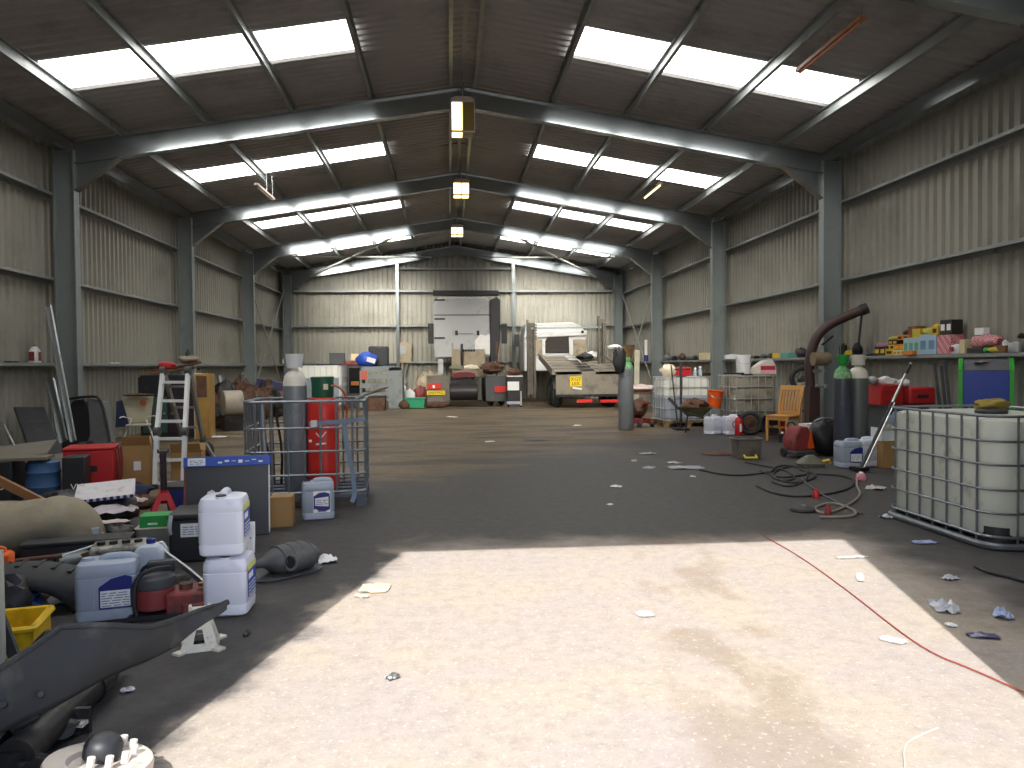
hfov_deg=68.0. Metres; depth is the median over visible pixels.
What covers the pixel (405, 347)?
box
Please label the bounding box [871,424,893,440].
carton
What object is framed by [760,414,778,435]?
wheel
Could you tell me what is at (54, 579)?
tyre section
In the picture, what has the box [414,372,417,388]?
pipe
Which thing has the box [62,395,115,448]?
fairing
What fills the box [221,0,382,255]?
roof purlin
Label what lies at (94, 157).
rafter
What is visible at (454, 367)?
cloth
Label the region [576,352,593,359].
bundle
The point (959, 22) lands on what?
purlin
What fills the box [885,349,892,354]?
carton
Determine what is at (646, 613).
paper
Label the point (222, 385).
scrap gearbox
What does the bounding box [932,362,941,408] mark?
bar
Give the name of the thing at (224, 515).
jerrycan
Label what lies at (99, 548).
block
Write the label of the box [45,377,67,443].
channel
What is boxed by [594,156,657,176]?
window
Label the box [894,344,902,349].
carton
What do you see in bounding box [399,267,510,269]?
rail
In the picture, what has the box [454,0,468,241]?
trim
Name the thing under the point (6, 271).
wall rail
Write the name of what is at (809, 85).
window
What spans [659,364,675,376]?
rag
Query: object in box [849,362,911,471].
broom
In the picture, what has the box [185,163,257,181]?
window
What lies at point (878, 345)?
carton
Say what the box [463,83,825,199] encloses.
rafter
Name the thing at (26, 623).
crate
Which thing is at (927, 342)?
carton
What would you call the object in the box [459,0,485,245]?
purlin
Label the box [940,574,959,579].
wrapper
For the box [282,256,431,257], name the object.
brace
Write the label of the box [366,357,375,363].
envelope
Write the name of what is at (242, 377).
scrap gearbox
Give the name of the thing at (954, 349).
carton
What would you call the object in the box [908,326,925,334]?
carton
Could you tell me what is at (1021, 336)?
carton
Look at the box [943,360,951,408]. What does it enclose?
bar
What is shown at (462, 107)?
lamp
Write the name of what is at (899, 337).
carton
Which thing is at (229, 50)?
window
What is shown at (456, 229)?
lamp
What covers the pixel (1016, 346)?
tin
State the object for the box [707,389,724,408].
bucket
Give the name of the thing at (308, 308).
wall
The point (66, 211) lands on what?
column
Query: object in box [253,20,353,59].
window
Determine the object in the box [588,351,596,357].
bundle
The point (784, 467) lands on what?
cable
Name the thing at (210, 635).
stand
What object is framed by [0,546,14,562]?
tool case
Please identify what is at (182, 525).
box
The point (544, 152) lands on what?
window
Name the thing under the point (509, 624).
floor
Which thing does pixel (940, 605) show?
wrapper
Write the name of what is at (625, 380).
gas cylinder
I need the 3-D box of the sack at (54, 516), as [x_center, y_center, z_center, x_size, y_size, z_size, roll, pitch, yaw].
[-3.726,1.097,5.789,1.359,0.459,0.696,-1,1,-13]
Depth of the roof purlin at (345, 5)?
12.57 m
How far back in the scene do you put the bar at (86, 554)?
5.34 m
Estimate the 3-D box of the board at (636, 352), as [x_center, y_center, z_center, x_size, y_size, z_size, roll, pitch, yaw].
[4.008,-0.144,24.418,0.199,1.902,0.050,-1,1,-5]
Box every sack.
[0,495,105,558]
[612,345,625,374]
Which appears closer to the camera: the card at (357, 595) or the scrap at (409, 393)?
the card at (357, 595)
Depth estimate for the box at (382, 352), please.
26.40 m
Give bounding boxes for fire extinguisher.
[735,414,742,435]
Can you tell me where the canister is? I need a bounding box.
[56,550,88,564]
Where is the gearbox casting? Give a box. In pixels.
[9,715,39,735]
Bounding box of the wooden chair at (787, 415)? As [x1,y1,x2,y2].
[765,385,803,440]
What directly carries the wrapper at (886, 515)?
on the floor
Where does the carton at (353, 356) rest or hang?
on the tall cabinet at (353, 369)
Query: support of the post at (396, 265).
on the floor
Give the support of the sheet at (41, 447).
on the sheet at (59, 456)
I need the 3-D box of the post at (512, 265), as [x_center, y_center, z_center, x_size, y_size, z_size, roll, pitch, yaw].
[0.069,-2.175,31.872,0.130,5.662,0.200,-1,1,-5]
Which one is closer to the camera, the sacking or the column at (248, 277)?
the sacking
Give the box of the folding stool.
[0,424,14,445]
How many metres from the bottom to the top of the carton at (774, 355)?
0.112 m
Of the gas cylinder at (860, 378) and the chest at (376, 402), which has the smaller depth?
the gas cylinder at (860, 378)
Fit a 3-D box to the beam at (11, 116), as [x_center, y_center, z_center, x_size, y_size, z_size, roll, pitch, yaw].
[-8.086,-4.228,16.166,0.240,0.240,30.350,-1,1,-5]
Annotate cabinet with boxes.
[138,375,193,436]
[338,361,362,406]
[868,404,928,435]
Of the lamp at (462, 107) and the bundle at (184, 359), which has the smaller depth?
the lamp at (462, 107)
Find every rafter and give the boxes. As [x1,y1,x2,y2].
[70,84,461,192]
[189,170,458,245]
[251,217,455,274]
[290,244,454,291]
[454,244,614,291]
[456,216,652,274]
[459,170,713,248]
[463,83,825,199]
[899,0,1023,28]
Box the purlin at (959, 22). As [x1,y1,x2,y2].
[594,13,980,268]
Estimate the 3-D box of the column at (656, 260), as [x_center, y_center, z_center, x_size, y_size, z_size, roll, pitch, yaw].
[5.007,-1.859,26.267,0.500,5.220,0.340,-1,1,-5]
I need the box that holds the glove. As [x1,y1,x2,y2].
[607,344,621,349]
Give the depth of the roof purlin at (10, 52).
12.22 m
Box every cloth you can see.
[135,481,154,493]
[158,361,176,369]
[449,365,463,370]
[463,364,479,370]
[987,347,997,352]
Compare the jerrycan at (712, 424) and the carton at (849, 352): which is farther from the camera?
the jerrycan at (712, 424)
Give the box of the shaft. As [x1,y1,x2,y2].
[0,673,119,757]
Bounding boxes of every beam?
[0,98,287,274]
[256,378,282,390]
[616,37,1023,275]
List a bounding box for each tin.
[724,354,735,358]
[1008,341,1023,351]
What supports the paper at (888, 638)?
on the floor
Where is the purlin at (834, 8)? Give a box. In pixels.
[561,0,853,262]
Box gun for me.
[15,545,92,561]
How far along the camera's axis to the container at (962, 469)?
6.08 m
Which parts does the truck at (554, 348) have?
panel, panel, rail, panel, number plate, panel, tail panel, post, rail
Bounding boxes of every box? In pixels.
[62,454,90,489]
[121,435,151,484]
[167,505,206,561]
[170,441,205,480]
[270,493,294,527]
[329,353,345,363]
[368,346,388,365]
[399,342,411,384]
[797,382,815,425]
[876,441,893,467]
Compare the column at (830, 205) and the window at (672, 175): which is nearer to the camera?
the column at (830, 205)
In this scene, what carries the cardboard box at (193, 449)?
on the floor
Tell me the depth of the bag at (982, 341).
10.38 m
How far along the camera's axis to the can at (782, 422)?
14.95 m
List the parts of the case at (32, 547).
lid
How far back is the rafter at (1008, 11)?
8.15 m
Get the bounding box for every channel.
[44,305,76,441]
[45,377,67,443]
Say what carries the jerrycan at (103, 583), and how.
on the floor
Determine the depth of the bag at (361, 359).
26.02 m
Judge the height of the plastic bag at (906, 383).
0.138 m
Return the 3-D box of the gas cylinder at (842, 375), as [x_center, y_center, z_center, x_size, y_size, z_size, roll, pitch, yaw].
[4.735,0.357,10.860,0.244,1.550,0.244,-1,1,-5]
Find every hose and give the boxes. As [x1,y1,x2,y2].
[258,403,282,484]
[814,478,860,517]
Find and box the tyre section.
[4,559,76,613]
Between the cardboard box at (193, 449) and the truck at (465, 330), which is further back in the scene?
the truck at (465, 330)
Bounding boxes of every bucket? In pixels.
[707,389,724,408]
[735,355,751,373]
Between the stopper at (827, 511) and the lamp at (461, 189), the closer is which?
the stopper at (827, 511)
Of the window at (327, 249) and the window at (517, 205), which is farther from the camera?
the window at (327, 249)
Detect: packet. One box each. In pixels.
[912,540,938,543]
[992,606,1013,618]
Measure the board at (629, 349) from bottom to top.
2.260 m
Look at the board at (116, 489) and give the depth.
6.86 m
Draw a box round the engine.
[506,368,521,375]
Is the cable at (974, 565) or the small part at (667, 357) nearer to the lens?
the cable at (974, 565)
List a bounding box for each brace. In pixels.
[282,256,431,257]
[309,239,391,276]
[478,257,623,257]
[521,240,596,276]
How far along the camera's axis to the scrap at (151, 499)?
7.79 m
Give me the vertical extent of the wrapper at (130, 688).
0.017 m
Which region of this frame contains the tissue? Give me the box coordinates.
[318,554,336,563]
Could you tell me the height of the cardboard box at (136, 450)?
0.620 m
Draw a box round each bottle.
[28,345,40,362]
[307,377,347,489]
[698,366,701,375]
[839,343,846,354]
[1002,340,1008,345]
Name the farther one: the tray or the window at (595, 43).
the tray
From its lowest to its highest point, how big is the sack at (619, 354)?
0.696 m
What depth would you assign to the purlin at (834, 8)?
11.82 m
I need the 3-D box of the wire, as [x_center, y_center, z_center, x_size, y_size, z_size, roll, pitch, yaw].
[1.512,1.353,2.847,0.055,0.006,0.406,1,2,44]
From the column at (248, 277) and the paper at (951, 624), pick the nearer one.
the paper at (951, 624)
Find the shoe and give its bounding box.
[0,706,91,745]
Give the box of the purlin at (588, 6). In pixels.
[493,0,595,251]
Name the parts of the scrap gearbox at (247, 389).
casing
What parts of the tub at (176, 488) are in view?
lid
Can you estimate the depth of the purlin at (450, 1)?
12.79 m
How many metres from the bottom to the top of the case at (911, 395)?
0.260 m
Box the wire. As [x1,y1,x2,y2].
[903,727,938,767]
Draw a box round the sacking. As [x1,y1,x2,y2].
[701,450,731,454]
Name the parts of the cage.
loose rod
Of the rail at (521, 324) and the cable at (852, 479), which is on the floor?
the cable at (852, 479)
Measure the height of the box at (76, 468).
0.470 m
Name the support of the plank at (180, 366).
on the plank
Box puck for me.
[790,504,815,512]
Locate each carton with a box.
[139,511,171,527]
[351,354,358,359]
[699,353,709,359]
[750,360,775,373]
[772,353,779,357]
[780,353,795,357]
[798,423,811,428]
[844,350,851,354]
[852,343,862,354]
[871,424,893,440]
[874,346,886,355]
[876,343,887,347]
[885,344,893,349]
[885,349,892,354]
[888,340,902,344]
[893,350,902,354]
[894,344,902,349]
[897,335,911,339]
[903,337,928,354]
[903,351,916,354]
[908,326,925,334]
[912,328,924,337]
[919,334,948,354]
[922,327,930,333]
[932,326,947,334]
[937,334,963,353]
[940,319,962,333]
[949,344,959,353]
[959,339,971,353]
[967,348,983,352]
[975,328,989,334]
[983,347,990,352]
[996,345,1010,352]
[1017,332,1023,338]
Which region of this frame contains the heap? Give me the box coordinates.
[78,440,96,443]
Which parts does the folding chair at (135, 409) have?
backrest, seat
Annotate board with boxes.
[0,454,54,461]
[14,407,62,453]
[74,478,135,501]
[183,455,270,534]
[621,345,634,384]
[634,350,639,399]
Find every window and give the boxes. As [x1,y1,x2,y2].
[38,47,167,87]
[146,34,258,73]
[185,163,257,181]
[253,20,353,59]
[254,152,322,172]
[255,216,302,228]
[298,249,332,255]
[306,208,353,220]
[323,142,385,162]
[337,242,372,249]
[356,200,400,212]
[377,236,410,242]
[500,237,533,243]
[513,201,556,214]
[533,145,592,165]
[537,243,571,249]
[559,210,604,222]
[574,27,669,68]
[576,250,608,256]
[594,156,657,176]
[603,218,651,230]
[647,167,719,187]
[658,46,764,86]
[744,62,857,103]
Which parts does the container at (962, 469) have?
frame, filler lid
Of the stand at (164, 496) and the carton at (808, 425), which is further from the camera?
the carton at (808, 425)
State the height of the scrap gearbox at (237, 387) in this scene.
0.983 m
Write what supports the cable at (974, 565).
on the floor
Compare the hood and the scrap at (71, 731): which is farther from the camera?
the hood
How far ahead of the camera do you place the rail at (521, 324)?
31.43 m
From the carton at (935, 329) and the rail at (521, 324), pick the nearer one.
the carton at (935, 329)
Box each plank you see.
[0,476,43,499]
[147,366,197,373]
[172,362,201,368]
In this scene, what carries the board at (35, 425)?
on the floor
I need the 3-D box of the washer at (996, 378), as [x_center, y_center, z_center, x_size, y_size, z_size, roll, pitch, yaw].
[6.092,0.407,9.763,0.603,1.480,0.450,0,2,31]
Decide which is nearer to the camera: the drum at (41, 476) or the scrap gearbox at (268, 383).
the drum at (41, 476)
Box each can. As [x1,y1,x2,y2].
[134,537,168,569]
[774,420,784,435]
[778,432,784,442]
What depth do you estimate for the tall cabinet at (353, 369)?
26.91 m
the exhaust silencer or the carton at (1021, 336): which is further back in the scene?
the carton at (1021, 336)
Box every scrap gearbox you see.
[215,375,234,395]
[215,392,221,427]
[225,385,243,419]
[232,373,246,385]
[240,381,262,422]
[250,384,273,418]
[253,379,273,388]
[266,386,282,416]
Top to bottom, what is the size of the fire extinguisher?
0.420 m
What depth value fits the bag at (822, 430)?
11.63 m
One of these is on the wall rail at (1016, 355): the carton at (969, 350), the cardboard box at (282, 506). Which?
the carton at (969, 350)
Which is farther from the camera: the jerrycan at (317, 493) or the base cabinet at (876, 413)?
the base cabinet at (876, 413)
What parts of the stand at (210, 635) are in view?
saddle post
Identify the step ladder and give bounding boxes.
[151,366,214,489]
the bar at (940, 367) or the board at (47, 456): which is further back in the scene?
the bar at (940, 367)
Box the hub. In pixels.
[40,731,153,767]
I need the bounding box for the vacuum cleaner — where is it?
[127,558,203,621]
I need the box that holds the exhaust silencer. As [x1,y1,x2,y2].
[256,540,321,582]
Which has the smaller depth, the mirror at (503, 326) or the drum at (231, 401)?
the drum at (231, 401)
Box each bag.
[40,489,75,497]
[86,497,139,525]
[355,351,377,365]
[809,417,833,454]
[869,376,878,384]
[878,376,896,383]
[894,379,909,386]
[970,334,1003,347]
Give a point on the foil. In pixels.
(393, 675)
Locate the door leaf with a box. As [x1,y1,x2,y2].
[193,373,215,438]
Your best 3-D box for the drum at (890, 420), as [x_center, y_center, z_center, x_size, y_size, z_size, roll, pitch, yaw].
[5.444,0.745,10.707,0.420,0.770,0.420,-1,1,-5]
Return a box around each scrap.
[4,573,33,608]
[56,719,80,742]
[105,523,136,537]
[135,493,155,508]
[175,573,190,584]
[398,400,408,408]
[405,388,415,397]
[414,385,426,401]
[416,368,440,402]
[425,401,449,407]
[643,466,655,468]
[667,465,704,468]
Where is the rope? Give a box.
[814,417,833,421]
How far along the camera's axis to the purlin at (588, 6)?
12.73 m
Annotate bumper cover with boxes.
[0,599,229,733]
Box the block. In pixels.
[89,537,146,555]
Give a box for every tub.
[134,525,169,551]
[167,480,183,510]
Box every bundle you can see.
[178,355,200,363]
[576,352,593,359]
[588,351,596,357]
[633,384,653,391]
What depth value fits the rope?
11.44 m
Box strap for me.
[5,613,19,658]
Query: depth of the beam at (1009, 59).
12.11 m
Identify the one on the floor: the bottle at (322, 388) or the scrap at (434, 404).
the scrap at (434, 404)
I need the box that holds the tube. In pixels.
[639,340,647,360]
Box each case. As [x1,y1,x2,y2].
[0,461,24,500]
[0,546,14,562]
[19,531,134,557]
[676,364,690,375]
[903,387,934,404]
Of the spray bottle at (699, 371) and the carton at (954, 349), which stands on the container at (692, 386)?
the spray bottle at (699, 371)
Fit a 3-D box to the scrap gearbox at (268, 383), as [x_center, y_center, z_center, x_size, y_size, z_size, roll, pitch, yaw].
[-7.709,0.374,23.434,0.780,1.081,0.870,-2,2,-41]
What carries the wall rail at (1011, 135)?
attached to the wall at (978, 201)
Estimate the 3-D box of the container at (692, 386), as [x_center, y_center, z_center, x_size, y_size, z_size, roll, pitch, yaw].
[3.970,0.391,17.803,1.144,1.154,1.024,-1,1,-7]
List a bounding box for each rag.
[125,516,139,526]
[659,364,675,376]
[795,455,830,467]
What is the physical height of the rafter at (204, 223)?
1.976 m
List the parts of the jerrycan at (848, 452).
handle, white panel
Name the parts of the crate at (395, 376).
panel, panel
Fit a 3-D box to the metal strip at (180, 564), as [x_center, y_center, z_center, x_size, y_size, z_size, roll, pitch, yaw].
[-2.149,1.185,4.947,0.501,0.261,0.043,0,2,28]
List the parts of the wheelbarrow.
handle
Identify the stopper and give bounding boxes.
[812,488,819,498]
[824,504,831,515]
[855,472,866,480]
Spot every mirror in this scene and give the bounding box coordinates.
[428,323,433,343]
[500,324,506,343]
[514,334,521,346]
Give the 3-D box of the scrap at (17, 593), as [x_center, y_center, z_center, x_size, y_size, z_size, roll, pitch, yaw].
[-2.817,1.200,4.206,0.332,0.323,0.332,-1,1,-5]
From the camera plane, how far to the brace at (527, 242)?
28.64 m
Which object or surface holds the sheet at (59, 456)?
on the heap
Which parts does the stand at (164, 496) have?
saddle post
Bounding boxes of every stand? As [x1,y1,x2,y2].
[150,449,176,511]
[172,602,226,656]
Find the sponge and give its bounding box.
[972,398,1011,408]
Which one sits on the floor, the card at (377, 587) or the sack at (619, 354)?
the card at (377, 587)
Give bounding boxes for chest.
[61,443,122,482]
[363,395,386,410]
[869,384,902,404]
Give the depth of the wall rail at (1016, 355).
12.24 m
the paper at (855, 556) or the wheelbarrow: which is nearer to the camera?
the paper at (855, 556)
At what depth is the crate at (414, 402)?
25.81 m
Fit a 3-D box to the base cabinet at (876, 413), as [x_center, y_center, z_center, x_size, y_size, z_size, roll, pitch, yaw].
[5.846,0.706,11.543,0.760,0.800,0.660,-1,1,-5]
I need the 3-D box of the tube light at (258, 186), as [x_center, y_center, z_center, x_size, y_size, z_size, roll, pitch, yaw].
[-5.575,-4.493,17.096,0.090,0.581,0.830,0,1,8]
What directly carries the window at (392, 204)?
attached to the ceiling
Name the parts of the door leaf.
dark panel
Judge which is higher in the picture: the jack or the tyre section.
the jack
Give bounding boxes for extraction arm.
[804,303,869,422]
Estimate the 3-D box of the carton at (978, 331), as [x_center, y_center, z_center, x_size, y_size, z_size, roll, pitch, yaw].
[6.544,-0.733,10.565,0.090,0.097,0.180,-1,1,-5]
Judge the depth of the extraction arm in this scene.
13.40 m
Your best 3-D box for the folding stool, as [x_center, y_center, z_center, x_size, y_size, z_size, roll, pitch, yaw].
[-6.266,0.637,9.398,0.330,0.311,0.070,0,1,15]
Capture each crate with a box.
[5,605,54,659]
[360,366,403,408]
[403,397,425,408]
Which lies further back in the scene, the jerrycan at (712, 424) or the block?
the jerrycan at (712, 424)
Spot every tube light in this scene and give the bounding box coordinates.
[254,177,274,200]
[642,182,662,198]
[795,4,865,73]
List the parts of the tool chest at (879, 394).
drawer, drawer, drawer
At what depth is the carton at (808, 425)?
12.65 m
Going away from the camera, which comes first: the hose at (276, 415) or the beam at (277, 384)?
the hose at (276, 415)
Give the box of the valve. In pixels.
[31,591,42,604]
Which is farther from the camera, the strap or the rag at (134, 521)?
the rag at (134, 521)
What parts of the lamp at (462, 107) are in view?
diffuser pane, frame, diffuser pane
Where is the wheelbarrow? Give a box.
[668,397,712,432]
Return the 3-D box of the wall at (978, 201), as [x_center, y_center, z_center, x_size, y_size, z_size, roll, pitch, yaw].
[6.131,-1.786,17.404,0.042,5.489,30.350,-1,1,-5]
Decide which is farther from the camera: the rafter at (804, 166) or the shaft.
the rafter at (804, 166)
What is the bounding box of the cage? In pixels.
[243,387,388,508]
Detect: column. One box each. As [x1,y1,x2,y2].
[52,149,83,447]
[177,217,196,374]
[242,253,255,384]
[282,275,292,375]
[613,275,622,344]
[649,254,662,405]
[710,221,725,415]
[819,160,841,420]
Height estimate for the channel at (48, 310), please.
2.212 m
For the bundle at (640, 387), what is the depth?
23.25 m
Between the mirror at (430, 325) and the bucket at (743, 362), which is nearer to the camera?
the bucket at (743, 362)
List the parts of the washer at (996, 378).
panel, door, sloping lid, panel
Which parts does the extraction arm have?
stand post, motor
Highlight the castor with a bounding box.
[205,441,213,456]
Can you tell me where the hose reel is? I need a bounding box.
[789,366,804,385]
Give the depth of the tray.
15.82 m
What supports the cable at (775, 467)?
on the floor
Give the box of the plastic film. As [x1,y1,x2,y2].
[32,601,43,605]
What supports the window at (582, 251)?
attached to the ceiling
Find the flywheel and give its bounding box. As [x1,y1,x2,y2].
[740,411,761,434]
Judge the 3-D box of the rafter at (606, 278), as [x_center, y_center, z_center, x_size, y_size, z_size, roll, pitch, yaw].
[0.983,-4.855,31.884,6.778,1.976,0.190,-1,1,-5]
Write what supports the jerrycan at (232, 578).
on the floor
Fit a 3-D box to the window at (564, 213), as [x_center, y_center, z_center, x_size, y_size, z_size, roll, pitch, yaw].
[2.066,-5.222,23.534,1.470,0.284,1.000,-1,1,-5]
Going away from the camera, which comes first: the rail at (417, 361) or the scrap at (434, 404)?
the scrap at (434, 404)
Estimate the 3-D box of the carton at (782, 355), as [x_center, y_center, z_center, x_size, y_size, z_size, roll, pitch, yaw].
[6.043,-0.629,16.624,0.170,0.109,0.395,-1,1,-5]
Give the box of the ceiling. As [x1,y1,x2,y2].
[0,0,1023,268]
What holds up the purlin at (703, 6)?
attached to the ceiling
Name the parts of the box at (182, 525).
lid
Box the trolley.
[506,376,522,406]
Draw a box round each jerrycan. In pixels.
[74,551,140,622]
[198,487,249,556]
[203,550,255,616]
[301,477,334,520]
[704,414,721,434]
[721,414,737,434]
[834,438,862,467]
[858,436,876,466]
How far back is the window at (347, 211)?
22.90 m
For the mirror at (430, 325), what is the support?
attached to the truck at (465, 330)
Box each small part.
[664,355,670,360]
[678,353,685,359]
[795,347,805,356]
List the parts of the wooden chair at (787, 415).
leg, leg, seat, rail, rail, leg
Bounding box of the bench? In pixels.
[634,391,653,393]
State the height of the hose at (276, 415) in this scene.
0.914 m
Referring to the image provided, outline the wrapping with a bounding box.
[94,504,138,514]
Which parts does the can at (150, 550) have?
handle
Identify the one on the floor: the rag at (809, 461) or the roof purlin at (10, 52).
the rag at (809, 461)
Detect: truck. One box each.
[427,290,506,404]
[514,316,617,406]
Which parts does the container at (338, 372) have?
grey panel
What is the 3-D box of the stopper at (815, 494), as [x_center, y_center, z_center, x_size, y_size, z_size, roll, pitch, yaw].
[3.236,1.164,8.078,0.074,0.100,0.072,-1,1,-5]
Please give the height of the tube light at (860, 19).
0.311 m
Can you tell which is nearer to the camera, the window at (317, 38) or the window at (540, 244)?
the window at (317, 38)
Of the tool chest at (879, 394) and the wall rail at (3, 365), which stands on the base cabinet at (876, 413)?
the tool chest at (879, 394)
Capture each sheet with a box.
[0,439,56,455]
[25,453,62,470]
[246,521,254,552]
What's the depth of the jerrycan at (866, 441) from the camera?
10.42 m
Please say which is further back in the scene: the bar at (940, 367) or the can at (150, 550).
the bar at (940, 367)
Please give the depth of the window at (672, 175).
17.84 m
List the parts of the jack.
frame, lift arm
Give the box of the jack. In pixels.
[633,386,654,427]
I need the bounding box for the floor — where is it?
[22,398,1023,767]
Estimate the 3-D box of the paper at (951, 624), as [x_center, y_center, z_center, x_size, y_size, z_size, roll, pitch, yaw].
[2.392,1.307,4.132,0.051,0.016,0.061,-1,1,-5]
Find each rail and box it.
[0,170,281,295]
[0,265,282,330]
[0,362,284,368]
[292,324,613,326]
[293,290,612,291]
[303,361,519,363]
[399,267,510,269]
[623,124,1023,295]
[623,237,1023,329]
[632,352,1023,363]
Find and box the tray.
[678,406,712,415]
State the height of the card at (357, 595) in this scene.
0.015 m
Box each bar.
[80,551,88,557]
[670,365,678,427]
[672,362,689,430]
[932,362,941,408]
[939,366,947,408]
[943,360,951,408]
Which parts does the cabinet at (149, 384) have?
drawer, door, door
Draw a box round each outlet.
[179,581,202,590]
[284,554,297,571]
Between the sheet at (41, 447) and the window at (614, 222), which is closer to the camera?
the sheet at (41, 447)
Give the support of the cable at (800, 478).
on the floor
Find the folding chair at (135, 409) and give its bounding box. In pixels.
[116,393,155,440]
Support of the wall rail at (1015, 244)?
attached to the wall at (978, 201)
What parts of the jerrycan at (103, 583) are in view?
white panel, handle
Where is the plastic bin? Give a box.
[729,436,763,458]
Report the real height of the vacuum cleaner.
0.296 m
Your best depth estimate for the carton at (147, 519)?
5.93 m
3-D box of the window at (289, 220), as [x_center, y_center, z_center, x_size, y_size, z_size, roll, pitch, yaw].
[-6.876,-4.885,22.800,1.460,0.282,1.000,-1,1,-5]
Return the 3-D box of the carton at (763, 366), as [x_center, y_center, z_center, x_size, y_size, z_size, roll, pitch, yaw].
[5.316,-0.367,16.108,0.500,0.300,0.245,-1,1,-5]
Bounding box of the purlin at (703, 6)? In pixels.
[526,0,714,256]
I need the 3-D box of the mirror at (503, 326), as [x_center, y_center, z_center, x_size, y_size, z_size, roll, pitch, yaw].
[-0.487,-2.018,30.374,0.570,0.800,0.100,-1,1,-5]
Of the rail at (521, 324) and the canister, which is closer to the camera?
the canister
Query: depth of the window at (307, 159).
17.07 m
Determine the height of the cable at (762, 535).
0.007 m
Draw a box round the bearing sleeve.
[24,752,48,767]
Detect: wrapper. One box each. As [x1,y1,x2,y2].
[120,686,134,692]
[879,513,892,518]
[927,598,960,613]
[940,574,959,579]
[966,631,1000,638]
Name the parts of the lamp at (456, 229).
diffuser pane, diffuser pane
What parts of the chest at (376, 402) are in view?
lid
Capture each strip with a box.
[164,548,202,581]
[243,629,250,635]
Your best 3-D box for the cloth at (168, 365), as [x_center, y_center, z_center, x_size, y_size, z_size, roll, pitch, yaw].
[-4.416,-0.236,9.714,0.227,0.113,0.127,-1,1,-5]
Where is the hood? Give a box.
[783,425,810,450]
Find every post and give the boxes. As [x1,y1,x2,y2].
[0,550,5,663]
[395,264,399,365]
[511,264,515,368]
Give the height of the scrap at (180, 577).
0.109 m
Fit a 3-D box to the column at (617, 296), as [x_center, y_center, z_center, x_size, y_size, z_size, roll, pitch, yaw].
[4.511,-2.002,32.245,0.500,5.220,0.340,-1,1,-5]
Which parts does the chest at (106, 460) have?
lid, handle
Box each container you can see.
[298,365,346,410]
[652,376,710,426]
[718,374,776,430]
[888,404,1023,551]
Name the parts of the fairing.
edge trim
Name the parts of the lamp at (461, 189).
diffuser pane, frame, diffuser pane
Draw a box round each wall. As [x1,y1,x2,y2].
[0,123,279,445]
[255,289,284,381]
[279,242,625,400]
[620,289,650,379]
[625,67,1023,426]
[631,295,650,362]
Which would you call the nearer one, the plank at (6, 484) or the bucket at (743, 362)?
the plank at (6, 484)
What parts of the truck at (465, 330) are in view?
number plate, hand rail, chassis frame, air tank, panel, headboard, exhaust post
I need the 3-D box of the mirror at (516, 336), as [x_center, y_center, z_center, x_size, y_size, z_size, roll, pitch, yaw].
[0.281,-1.755,30.645,0.420,0.500,0.100,-1,1,-5]
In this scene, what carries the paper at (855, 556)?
on the floor
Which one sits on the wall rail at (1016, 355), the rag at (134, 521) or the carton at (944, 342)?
the carton at (944, 342)
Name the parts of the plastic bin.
handle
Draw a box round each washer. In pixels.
[780,422,814,456]
[958,358,1014,409]
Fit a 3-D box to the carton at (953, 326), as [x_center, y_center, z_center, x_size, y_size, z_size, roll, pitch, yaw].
[6.488,-0.843,11.207,0.173,0.207,0.270,-1,1,-5]
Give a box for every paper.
[47,596,62,604]
[102,519,130,523]
[135,496,147,501]
[635,610,654,616]
[836,555,867,558]
[856,573,863,581]
[865,484,886,489]
[879,635,907,644]
[945,622,957,626]
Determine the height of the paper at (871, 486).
0.044 m
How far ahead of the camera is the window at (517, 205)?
23.41 m
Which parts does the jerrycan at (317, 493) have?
handle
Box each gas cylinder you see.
[282,354,307,491]
[618,354,633,429]
[833,355,851,460]
[849,355,868,437]
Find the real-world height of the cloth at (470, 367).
0.224 m
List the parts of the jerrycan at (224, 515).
handle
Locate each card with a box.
[355,594,368,597]
[358,583,390,592]
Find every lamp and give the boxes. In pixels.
[428,383,440,388]
[450,73,474,137]
[451,211,462,236]
[453,162,469,197]
[494,386,505,391]
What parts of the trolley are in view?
white panel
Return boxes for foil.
[384,671,400,680]
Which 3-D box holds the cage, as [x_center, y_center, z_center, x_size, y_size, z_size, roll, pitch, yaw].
[-2.087,0.653,8.214,1.494,1.208,1.139,-1,1,-9]
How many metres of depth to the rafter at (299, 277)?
31.28 m
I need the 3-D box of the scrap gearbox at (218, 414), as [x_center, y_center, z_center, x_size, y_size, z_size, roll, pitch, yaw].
[-6.938,0.603,17.940,0.614,0.886,0.703,-1,1,-5]
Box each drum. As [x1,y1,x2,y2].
[24,459,61,499]
[220,390,244,430]
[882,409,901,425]
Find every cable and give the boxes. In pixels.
[699,467,785,475]
[744,461,808,486]
[756,473,855,496]
[759,465,816,483]
[762,535,1023,692]
[799,477,862,514]
[973,564,1023,582]
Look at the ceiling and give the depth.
12.71 m

